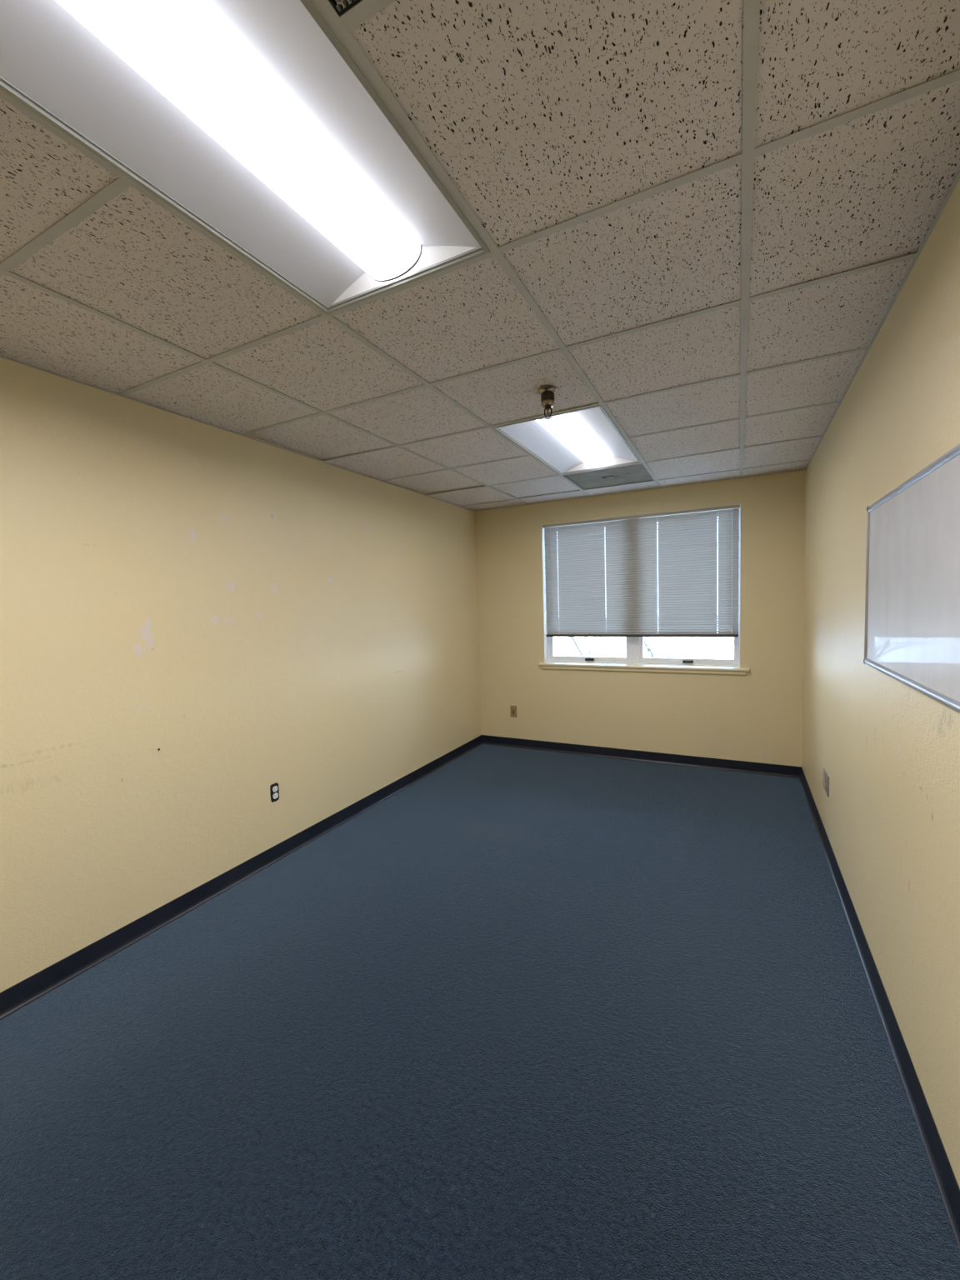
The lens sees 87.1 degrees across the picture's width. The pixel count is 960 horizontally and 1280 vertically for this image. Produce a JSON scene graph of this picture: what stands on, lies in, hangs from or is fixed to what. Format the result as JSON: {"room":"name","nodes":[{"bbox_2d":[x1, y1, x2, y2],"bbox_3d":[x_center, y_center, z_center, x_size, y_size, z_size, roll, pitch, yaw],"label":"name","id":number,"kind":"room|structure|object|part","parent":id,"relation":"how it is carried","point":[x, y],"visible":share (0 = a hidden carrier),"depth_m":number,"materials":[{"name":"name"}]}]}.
{"room":"empty office room","nodes":[
{"label":"empty office room","id":0,"kind":"room"},
{"bbox_2d":[0,357,481,992],"bbox_3d":[-1.389,-0.074,2.713,0.120,2.780,6.068,0,4,27],"label":"wall","id":1,"kind":"structure","parent":0,"point":[256,615],"depth_m":2.46,"materials":[{"name":"yellow paint"}]},
{"bbox_2d":[0,735,482,1019],"bbox_3d":[-1.320,1.271,2.712,0.015,0.093,5.928,0,4,27],"label":"baseboard","id":2,"kind":"structure","parent":1,"relation":"attached to","point":[22,993],"depth_m":2.48,"materials":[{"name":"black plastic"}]},
{"bbox_2d":[270,782,279,802],"bbox_3d":[-1.199,0.892,2.955,0.008,0.113,0.062,0,4,27],"label":"electrical outlet","id":3,"kind":"object","parent":1,"relation":"attached to","point":[274,789],"visible":1,"depth_m":2.95,"materials":[{"name":"black"}]},
{"bbox_2d":[272,785,277,791],"bbox_3d":[-1.198,0.871,2.955,0.005,0.030,0.033,0,4,27],"label":"receptacle","id":4,"kind":"object","parent":3,"relation":"attached to","point":[274,787],"depth_m":2.95,"materials":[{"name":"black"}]},
{"bbox_2d":[273,792,278,799],"bbox_3d":[-1.197,0.912,2.958,0.005,0.030,0.033,0,4,27],"label":"receptacle","id":5,"kind":"object","parent":3,"relation":"attached to","point":[275,794],"depth_m":2.96,"materials":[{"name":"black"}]},
{"bbox_2d":[0,744,959,1279],"bbox_3d":[-0.042,1.372,2.079,3.109,0.100,6.188,0,4,27],"label":"floor","id":6,"kind":"structure","parent":0,"point":[520,1013],"depth_m":1.61,"materials":[{"name":"blue carpet"}]},
{"bbox_2d":[0,0,959,511],"bbox_3d":[-0.124,-1.320,1.893,3.109,0.460,6.188,0,4,27],"label":"ceiling","id":7,"kind":"structure","parent":0,"point":[699,222],"depth_m":1.39,"materials":[{"name":"grey"}]},
{"bbox_2d":[0,0,489,314],"bbox_3d":[-0.504,-1.069,0.980,0.587,0.128,1.212,0,4,27],"label":"ceiling light","id":8,"kind":"object","parent":7,"relation":"attached to","point":[252,121],"visible":0.99,"depth_m":1.03,"materials":[{"name":"grey enamel"},{"name":"white enamel"},{"name":"glowing white light diffuser"}]},
{"bbox_2d":[55,0,422,281],"bbox_3d":[-0.506,-1.046,0.975,0.192,0.060,1.137,0,4,27],"label":"diffuser","id":9,"kind":"object","parent":8,"relation":"attached to","point":[178,47],"depth_m":1.00,"materials":[{"name":"grey plastic"}]},
{"bbox_3d":[-0.245,-1.097,1.487,0.565,0.071,0.019,0,4,27],"label":"plate","id":10,"kind":"part","parent":8,"relation":"part of","materials":[{"name":"white metal"}]},
{"bbox_2d":[328,0,360,15],"bbox_3d":[-0.103,-1.066,0.424,0.584,0.150,0.584,0,4,27],"label":"ceiling vent","id":11,"kind":"object","parent":7,"relation":"in","point":[341,7],"visible":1,"depth_m":0.81,"materials":[{"name":"grey metal"}]},
{"bbox_2d":[537,385,557,419],"bbox_3d":[0.307,-1.069,2.287,0.089,0.126,0.089,0,4,27],"label":"sprinkler head","id":12,"kind":"object","parent":7,"relation":"attached to","point":[547,392],"visible":1,"depth_m":2.26},
{"bbox_2d":[540,390,554,402],"bbox_3d":[0.306,-1.096,2.285,0.061,0.039,0.061,0,4,27],"label":"cup","id":13,"kind":"object","parent":12,"relation":"on","point":[546,396],"depth_m":2.26,"materials":[{"name":"brown metal"}]},
{"bbox_2d":[492,405,641,474],"bbox_3d":[0.599,-1.254,3.139,0.587,0.120,1.197,0,4,27],"label":"ceiling light","id":14,"kind":"object","parent":7,"relation":"attached to","point":[587,439],"visible":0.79,"depth_m":3.09,"materials":[{"name":"white plastic"}]},
{"bbox_2d":[535,412,612,468],"bbox_3d":[0.600,-1.229,3.140,0.192,0.060,1.137,0,4,27],"label":"diffuser","id":15,"kind":"object","parent":14,"relation":"attached to","point":[569,431],"depth_m":3.06,"materials":[{"name":"grey plastic"}]},
{"bbox_3d":[0.862,-1.280,3.652,0.565,0.071,0.019,0,4,27],"label":"plate","id":16,"kind":"part","parent":14,"relation":"part of","materials":[{"name":"white metal"}]},
{"bbox_2d":[563,463,654,489],"bbox_3d":[1.015,-1.315,3.951,0.584,0.106,0.584,0,4,27],"label":"ceiling vent","id":17,"kind":"object","parent":7,"relation":"in","point":[637,473],"visible":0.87,"depth_m":3.94,"materials":[{"name":"grey metal"}]},
{"bbox_2d":[475,469,805,766],"bbox_3d":[1.287,-0.290,4.665,2.869,2.780,0.140,0,4,27],"label":"wall","id":18,"kind":"structure","parent":0,"point":[756,716],"depth_m":4.46,"materials":[{"name":"yellow paint"}]},
{"bbox_2d":[510,705,516,716],"bbox_3d":[0.343,0.727,5.149,0.070,0.114,0.009,0,4,27],"label":"wall plate","id":19,"kind":"object","parent":18,"relation":"attached to","point":[513,708],"visible":1,"depth_m":5.15,"materials":[{"name":"brown plastic"}]},
{"bbox_2d":[481,735,801,778],"bbox_3d":[1.292,1.055,4.688,2.869,0.093,0.015,0,4,27],"label":"baseboard","id":20,"kind":"structure","parent":18,"relation":"attached to","point":[786,771],"depth_m":4.56,"materials":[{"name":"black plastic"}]},
{"bbox_2d":[539,503,749,674],"bbox_3d":[1.409,-0.415,4.577,1.822,1.400,0.175,0,4,27],"label":"window","id":21,"kind":"structure","parent":18,"relation":"in","point":[634,660],"depth_m":4.61,"materials":[{"name":"white"}]},
{"bbox_3d":[1.032,-0.444,4.832,0.763,1.283,0.040,0,4,27],"label":"sash","id":22,"kind":"part","parent":21,"relation":"part of","materials":[{"name":"white plastic"}]},
{"bbox_2d":[542,504,739,637],"bbox_3d":[1.377,-0.566,4.534,1.696,1.080,0.040,0,4,27],"label":"window blind","id":23,"kind":"object","parent":21,"relation":"attached to","point":[687,561],"visible":1,"depth_m":4.49,"materials":[{"name":"beige plastic"}]},
{"bbox_3d":[1.399,-0.040,4.574,1.674,0.024,0.026,0,4,27],"label":"rail","id":24,"kind":"part","parent":23,"relation":"part of","materials":[{"name":"grey"}]},
{"bbox_3d":[2.076,-0.568,4.162,0.012,1.022,0.012,0,4,27],"label":"lift cord","id":25,"kind":"part","parent":23,"relation":"part of","materials":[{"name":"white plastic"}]},
{"bbox_3d":[1.415,0.234,4.595,1.822,0.036,0.115,0,4,27],"label":"sill","id":26,"kind":"part","parent":21,"relation":"part of","materials":[{"name":"beige"}]},
{"bbox_3d":[1.814,-0.441,4.433,0.793,1.283,0.040,0,4,27],"label":"sash","id":27,"kind":"part","parent":21,"relation":"part of","materials":[{"name":"white plastic"}]},
{"bbox_2d":[801,179,959,1188],"bbox_3d":[1.272,-0.062,1.353,0.120,2.780,6.068,0,4,27],"label":"wall","id":28,"kind":"structure","parent":0,"point":[888,751],"depth_m":1.65,"materials":[{"name":"yellow paint"}]},
{"bbox_2d":[823,768,825,790],"bbox_3d":[2.017,0.816,2.959,0.006,0.114,0.074,0,4,27],"label":"wall plate","id":29,"kind":"object","parent":28,"relation":"attached to","point":[824,770],"visible":0.98,"depth_m":2.94,"materials":[{"name":"beige plastic"}]},
{"bbox_2d":[825,773,829,796],"bbox_3d":[1.967,0.821,2.862,0.008,0.114,0.074,0,4,27],"label":"electrical outlet","id":30,"kind":"object","parent":28,"relation":"attached to","point":[827,775],"visible":1,"depth_m":2.85,"materials":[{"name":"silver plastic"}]},
{"bbox_2d":[800,767,959,1251],"bbox_3d":[1.222,1.283,1.414,0.015,0.093,5.928,0,4,27],"label":"baseboard","id":31,"kind":"structure","parent":28,"relation":"attached to","point":[948,1187],"depth_m":1.55,"materials":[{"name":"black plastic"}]},
{"bbox_2d":[863,443,959,712],"bbox_3d":[1.095,-0.142,1.158,0.016,0.608,1.834,0,4,27],"label":"whiteboard","id":32,"kind":"object","parent":28,"relation":"attached to","point":[912,637],"visible":1,"depth_m":1.41,"materials":[{"name":"white plastic"}]},
{"bbox_3d":[1.508,-0.211,1.964,0.015,0.582,0.016,0,4,27],"label":"frame rail","id":33,"kind":"part","parent":32,"relation":"part of","materials":[{"name":"silver metal"}]},
{"bbox_3d":[1.105,0.149,1.178,0.015,0.021,1.808,0,4,27],"label":"frame rail","id":34,"kind":"part","parent":32,"relation":"part of","materials":[{"name":"silver metal"}]},
{"bbox_3d":[1.087,-0.434,1.137,0.015,0.021,1.808,0,4,27],"label":"frame rail","id":35,"kind":"part","parent":32,"relation":"part of","materials":[{"name":"silver metal"}]},
{"label":"outside","id":36,"kind":"structure","parent":0,"visible":0},
{"bbox_2d":[554,617,734,659],"bbox_3d":[37.656,-1.250,73.717,120.000,0.200,154.722,0,4,27],"label":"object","id":37,"kind":"structure","parent":36,"point":[693,647],"depth_m":52.69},
{"bbox_2d":[562,636,619,656],"bbox_3d":[2.671,0.779,13.537,2.398,6.151,4.045,-2,4,-1],"label":"bare tree","id":38,"kind":"object","parent":37,"relation":"on","point":[577,647],"visible":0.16,"depth_m":14.03,"materials":[{"name":"grey plant"}]},
{"bbox_2d":[615,636,683,657],"bbox_3d":[5.840,1.054,17.428,2.514,4.913,4.143,0,4,27],"label":"bare tree","id":39,"kind":"object","parent":37,"relation":"on","point":[648,649],"visible":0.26,"depth_m":17.05,"materials":[{"name":"grey plant"}]}
]}

